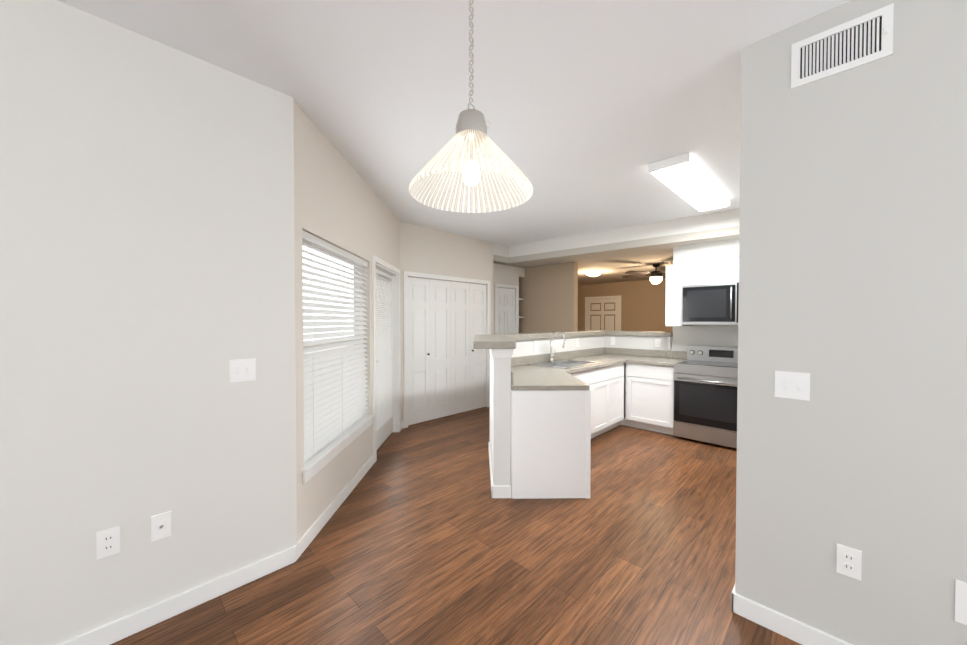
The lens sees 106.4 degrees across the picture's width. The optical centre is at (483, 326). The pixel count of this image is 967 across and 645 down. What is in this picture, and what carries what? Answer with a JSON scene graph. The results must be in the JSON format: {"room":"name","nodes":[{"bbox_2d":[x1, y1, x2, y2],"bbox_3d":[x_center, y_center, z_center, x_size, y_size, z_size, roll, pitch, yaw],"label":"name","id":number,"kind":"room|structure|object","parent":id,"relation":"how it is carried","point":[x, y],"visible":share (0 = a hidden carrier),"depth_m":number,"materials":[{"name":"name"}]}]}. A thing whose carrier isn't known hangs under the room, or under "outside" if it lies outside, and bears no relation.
{"room":"dining area","nodes":[
{"label":"dining area","id":0,"kind":"room"},
{"bbox_2d":[0,0,296,644],"bbox_3d":[-2.577,0.049,0.760,0.160,2.740,4.020,1,1,44],"label":"wall","id":1,"kind":"structure","parent":0,"point":[147,266],"depth_m":1.65,"materials":[{"name":"white paint"}]},
{"bbox_2d":[96,526,119,559],"bbox_3d":[-1.655,0.953,1.596,0.009,0.120,0.073,1,1,44],"label":"electrical outlet","id":2,"kind":"object","parent":1,"relation":"attached to","point":[107,542],"visible":1,"depth_m":1.59,"materials":[{"name":"white plastic"}]},
{"bbox_2d":[151,511,171,541],"bbox_3d":[-1.530,0.951,1.719,0.016,0.120,0.073,1,1,44],"label":"outlet","id":3,"kind":"object","parent":1,"relation":"attached to","point":[161,526],"visible":1,"depth_m":1.72,"materials":[{"name":"white plastic"}]},
{"bbox_2d":[229,358,255,382],"bbox_3d":[-1.295,0.235,1.948,0.016,0.120,0.120,1,1,44],"label":"light switch","id":4,"kind":"object","parent":1,"relation":"attached to","point":[240,370],"visible":1,"depth_m":1.95,"materials":[{"name":"white plastic"}]},
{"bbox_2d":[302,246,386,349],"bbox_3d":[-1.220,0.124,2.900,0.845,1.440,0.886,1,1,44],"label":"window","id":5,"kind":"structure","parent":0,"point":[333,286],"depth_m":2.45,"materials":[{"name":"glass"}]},
{"bbox_2d":[302,230,367,463],"bbox_3d":[-1.157,0.124,2.899,0.048,1.492,1.268,0,1,1],"label":"window blinds","id":6,"kind":"object","parent":5,"relation":"attached to","point":[334,394],"visible":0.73,"depth_m":2.75,"materials":[{"name":"white plastic"}]},
{"bbox_2d":[293,100,492,541],"bbox_3d":[0.612,0.003,3.599,5.790,2.740,4.760,1,1,44],"label":"wall","id":7,"kind":"structure","parent":0,"point":[339,203],"depth_m":3.02,"materials":[{"name":"beige paint"}]},
{"bbox_2d":[376,268,392,448],"bbox_3d":[-1.190,0.353,4.158,0.662,1.996,0.692,1,1,44],"label":"patio door","id":8,"kind":"structure","parent":7,"relation":"in","point":[384,432],"depth_m":4.39,"materials":[{"name":"white"}]},
{"bbox_2d":[376,269,393,432],"bbox_3d":[-1.145,0.256,4.156,0.044,1.735,0.680,0,1,1],"label":"door blinds","id":9,"kind":"object","parent":7,"relation":"attached to","point":[384,399],"visible":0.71,"depth_m":4.14,"materials":[{"name":"white plastic"}]},
{"bbox_2d":[408,277,485,424],"bbox_3d":[-0.488,0.325,5.418,0.077,2.012,1.549,1,1,44],"label":"bifold closet door","id":10,"kind":"structure","parent":7,"relation":"in","point":[446,359],"depth_m":5.34,"materials":[{"name":"white wood"}]},
{"bbox_2d":[56,421,852,644],"bbox_3d":[0.723,1.327,3.485,10.600,0.095,12.500,1,1,44],"label":"baseboard","id":11,"kind":"structure","parent":7,"relation":"attached to","point":[795,630],"depth_m":1.74,"materials":[{"name":"white wood"}]},
{"bbox_2d":[301,241,620,483],"bbox_3d":[0.845,0.286,6.147,2.708,2.090,8.498,1,1,44],"label":"trim","id":12,"kind":"structure","parent":7,"relation":"attached to","point":[317,463],"depth_m":4.61,"materials":[{"name":"white"}]},
{"bbox_2d":[57,0,850,245],"bbox_3d":[0.459,-1.388,1.181,7.820,0.120,8.900,1,1,44],"label":"ceiling","id":13,"kind":"structure","parent":0,"point":[590,110],"depth_m":1.98,"materials":[{"name":"white paint"}]},
{"bbox_2d":[409,0,532,212],"bbox_3d":[-0.038,-0.872,1.135,0.386,0.909,0.386,1,1,44],"label":"pendant lamp","id":14,"kind":"object","parent":13,"relation":"hanging from","point":[471,130],"visible":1,"depth_m":1.14,"materials":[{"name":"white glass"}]},
{"bbox_2d":[648,152,730,211],"bbox_3d":[2.021,-1.322,3.459,0.310,0.083,1.550,1,1,44],"label":"kitchen ceiling light","id":15,"kind":"object","parent":13,"relation":"attached to","point":[686,178],"visible":1,"depth_m":3.20,"materials":[{"name":"white plastic"}]},
{"bbox_2d":[110,407,801,644],"bbox_3d":[0.896,1.419,3.806,10.800,0.100,13.200,1,1,44],"label":"floor","id":16,"kind":"structure","parent":0,"point":[423,537],"depth_m":2.14,"materials":[{"name":"brown wood"}]},
{"bbox_2d":[511,387,560,498],"bbox_3d":[0.548,0.947,2.916,0.465,0.873,0.469,1,1,44],"label":"base cabinet","id":17,"kind":"object","parent":16,"relation":"on","point":[535,419],"depth_m":2.90,"materials":[{"name":"white wood"}]},
{"bbox_2d":[511,355,686,398],"bbox_3d":[1.213,0.469,4.131,1.210,0.040,3.165,1,1,44],"label":"countertop","id":18,"kind":"structure","parent":17,"relation":"on","point":[537,378],"depth_m":4.02,"materials":[{"name":"grey stone"}]},
{"bbox_2d":[561,379,628,498],"bbox_3d":[0.533,0.939,3.408,1.175,0.873,1.127,1,1,44],"label":"base cabinet","id":19,"kind":"object","parent":16,"relation":"on","point":[567,407],"depth_m":2.91,"materials":[{"name":"white wood"}]},
{"bbox_2d":[577,363,612,374],"bbox_3d":[1.214,0.920,4.579,0.596,0.873,0.534,1,1,44],"label":"base cabinet","id":20,"kind":"object","parent":16,"relation":"on","point":[610,369],"depth_m":4.45,"materials":[{"name":"white wood"}]},
{"bbox_2d":[613,367,623,374],"bbox_3d":[1.509,0.915,4.880,0.596,0.873,0.537,1,1,44],"label":"base cabinet","id":21,"kind":"object","parent":16,"relation":"on","point":[616,370],"depth_m":4.70,"materials":[{"name":"white wood"}]},
{"bbox_2d":[626,367,673,434],"bbox_3d":[2.321,0.916,4.851,0.606,0.873,0.597,1,1,44],"label":"base cabinet","id":22,"kind":"object","parent":16,"relation":"on","point":[651,393],"depth_m":4.62,"materials":[{"name":"white wood"}]},
{"bbox_2d":[673,345,737,448],"bbox_3d":[2.777,0.798,4.328,0.762,1.085,0.703,1,1,44],"label":"range","id":23,"kind":"object","parent":16,"relation":"on","point":[705,378],"visible":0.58,"depth_m":4.18,"materials":[{"name":"silver metal"}]},
{"bbox_2d":[493,263,524,333],"bbox_3d":[0.198,0.100,6.790,0.600,2.440,1.080,1,1,44],"label":"wall","id":24,"kind":"structure","parent":0,"point":[507,275],"depth_m":6.57,"materials":[{"name":"beige paint"}]},
{"bbox_2d":[497,287,514,333],"bbox_3d":[0.419,0.305,6.590,0.111,2.013,0.532,1,1,44],"label":"door","id":25,"kind":"structure","parent":24,"relation":"in","point":[505,310],"depth_m":6.60,"materials":[{"name":"white wood"}]},
{"bbox_2d":[490,339,565,485],"bbox_3d":[0.202,0.771,3.421,0.730,1.210,0.891,1,1,44],"label":"wall","id":26,"kind":"structure","parent":0,"point":[500,368],"depth_m":2.92,"materials":[{"name":"white paint"}]},
{"bbox_2d":[488,349,513,497],"bbox_3d":[0.107,0.772,3.396,0.885,1.208,0.776,1,1,44],"label":"trim","id":27,"kind":"structure","parent":26,"relation":"attached to","point":[500,491],"depth_m":2.91,"materials":[{"name":"white"}]},
{"bbox_2d":[511,347,604,366],"bbox_3d":[1.059,0.386,4.825,0.018,0.101,2.387,1,1,44],"label":"backsplash","id":28,"kind":"structure","parent":26,"relation":"attached to","point":[516,361],"depth_m":4.58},
{"bbox_2d":[519,262,578,332],"bbox_3d":[0.106,0.085,7.718,4.170,2.440,0.120,1,1,44],"label":"wall","id":29,"kind":"structure","parent":0,"point":[553,296],"depth_m":6.56,"materials":[{"name":"beige paint"}]},
{"bbox_2d":[545,363,576,366],"bbox_3d":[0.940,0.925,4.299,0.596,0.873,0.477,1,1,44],"label":"sink","id":30,"kind":"object","parent":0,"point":[546,364],"depth_m":4.36,"materials":[{"name":"silver metal"}]},
{"bbox_2d":[544,335,605,350],"bbox_3d":[0.974,0.747,4.863,0.141,1.210,2.448,1,1,44],"label":"wall","id":31,"kind":"structure","parent":0,"point":[596,341],"depth_m":5.24,"materials":[{"name":"white paint"}]},
{"bbox_2d":[493,226,738,284],"bbox_3d":[3.595,-1.166,6.524,10.800,0.100,5.480,1,1,44],"label":"ceiling","id":32,"kind":"structure","parent":0,"point":[613,262],"depth_m":5.76,"materials":[{"name":"beige paint"}]},
{"bbox_2d":[586,271,601,276],"bbox_3d":[2.269,-1.080,7.458,0.320,0.098,0.320,1,1,44],"label":"ceiling light","id":33,"kind":"object","parent":32,"relation":"attached to","point":[592,273],"visible":1,"depth_m":7.36,"materials":[{"name":"white glass"}]},
{"bbox_2d":[622,263,665,283],"bbox_3d":[3.053,-0.933,6.454,1.237,0.358,1.244,1,1,44],"label":"ceiling fan","id":34,"kind":"object","parent":32,"relation":"hanging from","point":[656,276],"visible":0.94,"depth_m":6.35,"materials":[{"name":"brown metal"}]},
{"bbox_2d":[493,208,739,256],"bbox_3d":[3.595,-1.366,6.521,10.800,0.300,5.480,1,1,44],"label":"ceiling","id":35,"kind":"structure","parent":0,"point":[717,220],"depth_m":5.01,"materials":[{"name":"white paint"}]},
{"bbox_2d":[579,279,672,331],"bbox_3d":[5.063,0.079,8.047,10.800,2.440,0.120,1,1,44],"label":"wall","id":36,"kind":"structure","parent":0,"point":[643,303],"depth_m":9.16,"materials":[{"name":"beige paint"}]},
{"bbox_2d":[587,298,618,330],"bbox_3d":[3.204,0.253,9.761,0.902,2.013,0.068,1,1,44],"label":"room door","id":37,"kind":"structure","parent":36,"relation":"in","point":[609,323],"depth_m":9.73,"materials":[{"name":"white wood"}]},
{"bbox_2d":[606,239,738,414],"bbox_3d":[4.031,0.001,3.670,6.160,2.740,0.120,1,1,44],"label":"wall","id":38,"kind":"structure","parent":0,"point":[683,337],"depth_m":4.78,"materials":[{"name":"white paint"}]},
{"bbox_2d":[611,337,614,344],"bbox_3d":[1.993,0.220,5.574,0.070,0.120,0.009,1,1,44],"label":"outlet","id":39,"kind":"object","parent":38,"relation":"attached to","point":[612,340],"visible":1,"depth_m":5.57,"materials":[{"name":"white plastic"}]},
{"bbox_2d":[605,347,686,358],"bbox_3d":[2.317,0.379,5.250,1.186,0.101,0.019,1,1,44],"label":"backsplash","id":40,"kind":"structure","parent":38,"relation":"attached to","point":[608,351],"depth_m":5.17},
{"bbox_2d":[655,338,660,346],"bbox_3d":[2.465,0.228,5.113,0.070,0.120,0.009,1,1,44],"label":"outlet","id":41,"kind":"object","parent":38,"relation":"attached to","point":[657,342],"visible":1,"depth_m":5.11,"materials":[{"name":"white plastic"}]},
{"bbox_2d":[665,264,689,325],"bbox_3d":[2.572,-0.402,4.780,0.214,0.790,0.317,1,1,44],"label":"upper cabinet","id":42,"kind":"object","parent":38,"relation":"attached to","point":[675,274],"depth_m":4.67,"materials":[{"name":"white wood"}]},
{"bbox_2d":[685,261,712,285],"bbox_3d":[2.803,-0.656,4.550,0.425,0.275,0.317,1,1,44],"label":"upper cabinet","id":43,"kind":"object","parent":38,"relation":"attached to","point":[695,273],"depth_m":4.47,"materials":[{"name":"white wood"}]},
{"bbox_2d":[681,282,738,324],"bbox_3d":[2.875,-0.267,4.393,0.751,0.483,0.449,1,1,44],"label":"microwave","id":44,"kind":"object","parent":43,"relation":"attached to","point":[711,304],"visible":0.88,"depth_m":4.30,"materials":[{"name":"silver metal"}]},
{"bbox_2d":[713,259,738,283],"bbox_3d":[3.040,-0.652,4.318,0.425,0.275,0.317,1,1,44],"label":"upper cabinet","id":45,"kind":"object","parent":38,"relation":"attached to","point":[725,271],"depth_m":4.27,"materials":[{"name":"white wood"}]},
{"bbox_2d":[735,0,966,644],"bbox_3d":[2.617,0.054,0.493,3.740,2.740,0.120,1,1,44],"label":"wall","id":46,"kind":"structure","parent":0,"point":[853,249],"depth_m":1.47,"materials":[{"name":"grey paint"}]},
{"bbox_2d":[775,371,809,400],"bbox_3d":[1.376,0.262,1.614,0.120,0.120,0.016,1,1,44],"label":"light switch","id":47,"kind":"object","parent":46,"relation":"attached to","point":[792,385],"visible":1,"depth_m":1.61,"materials":[{"name":"white plastic"}]},
{"bbox_2d":[791,3,893,88],"bbox_3d":[1.470,-1.151,1.496,0.300,0.193,0.020,1,1,44],"label":"air vent","id":48,"kind":"object","parent":46,"relation":"in","point":[860,40],"visible":1,"depth_m":1.49,"materials":[{"name":"white metal"}]},
{"bbox_2d":[836,544,861,580],"bbox_3d":[1.513,0.974,1.497,0.073,0.120,0.009,1,1,44],"label":"electrical outlet","id":49,"kind":"object","parent":46,"relation":"attached to","point":[849,561],"visible":1,"depth_m":1.50,"materials":[{"name":"white plastic"}]},
{"bbox_2d":[954,580,966,624],"bbox_3d":[1.737,0.991,1.279,0.085,0.150,0.007,1,1,44],"label":"outlet","id":50,"kind":"object","parent":46,"relation":"attached to","point":[960,615],"visible":1,"depth_m":1.30,"materials":[{"name":"white plastic"}]},
{"label":"outside","id":51,"kind":"structure","parent":0,"visible":0},
{"bbox_2d":[302,245,303,334],"bbox_3d":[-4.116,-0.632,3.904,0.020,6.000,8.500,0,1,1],"label":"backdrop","id":52,"kind":"structure","parent":51,"point":[303,280],"depth_m":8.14,"materials":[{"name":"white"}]}
]}

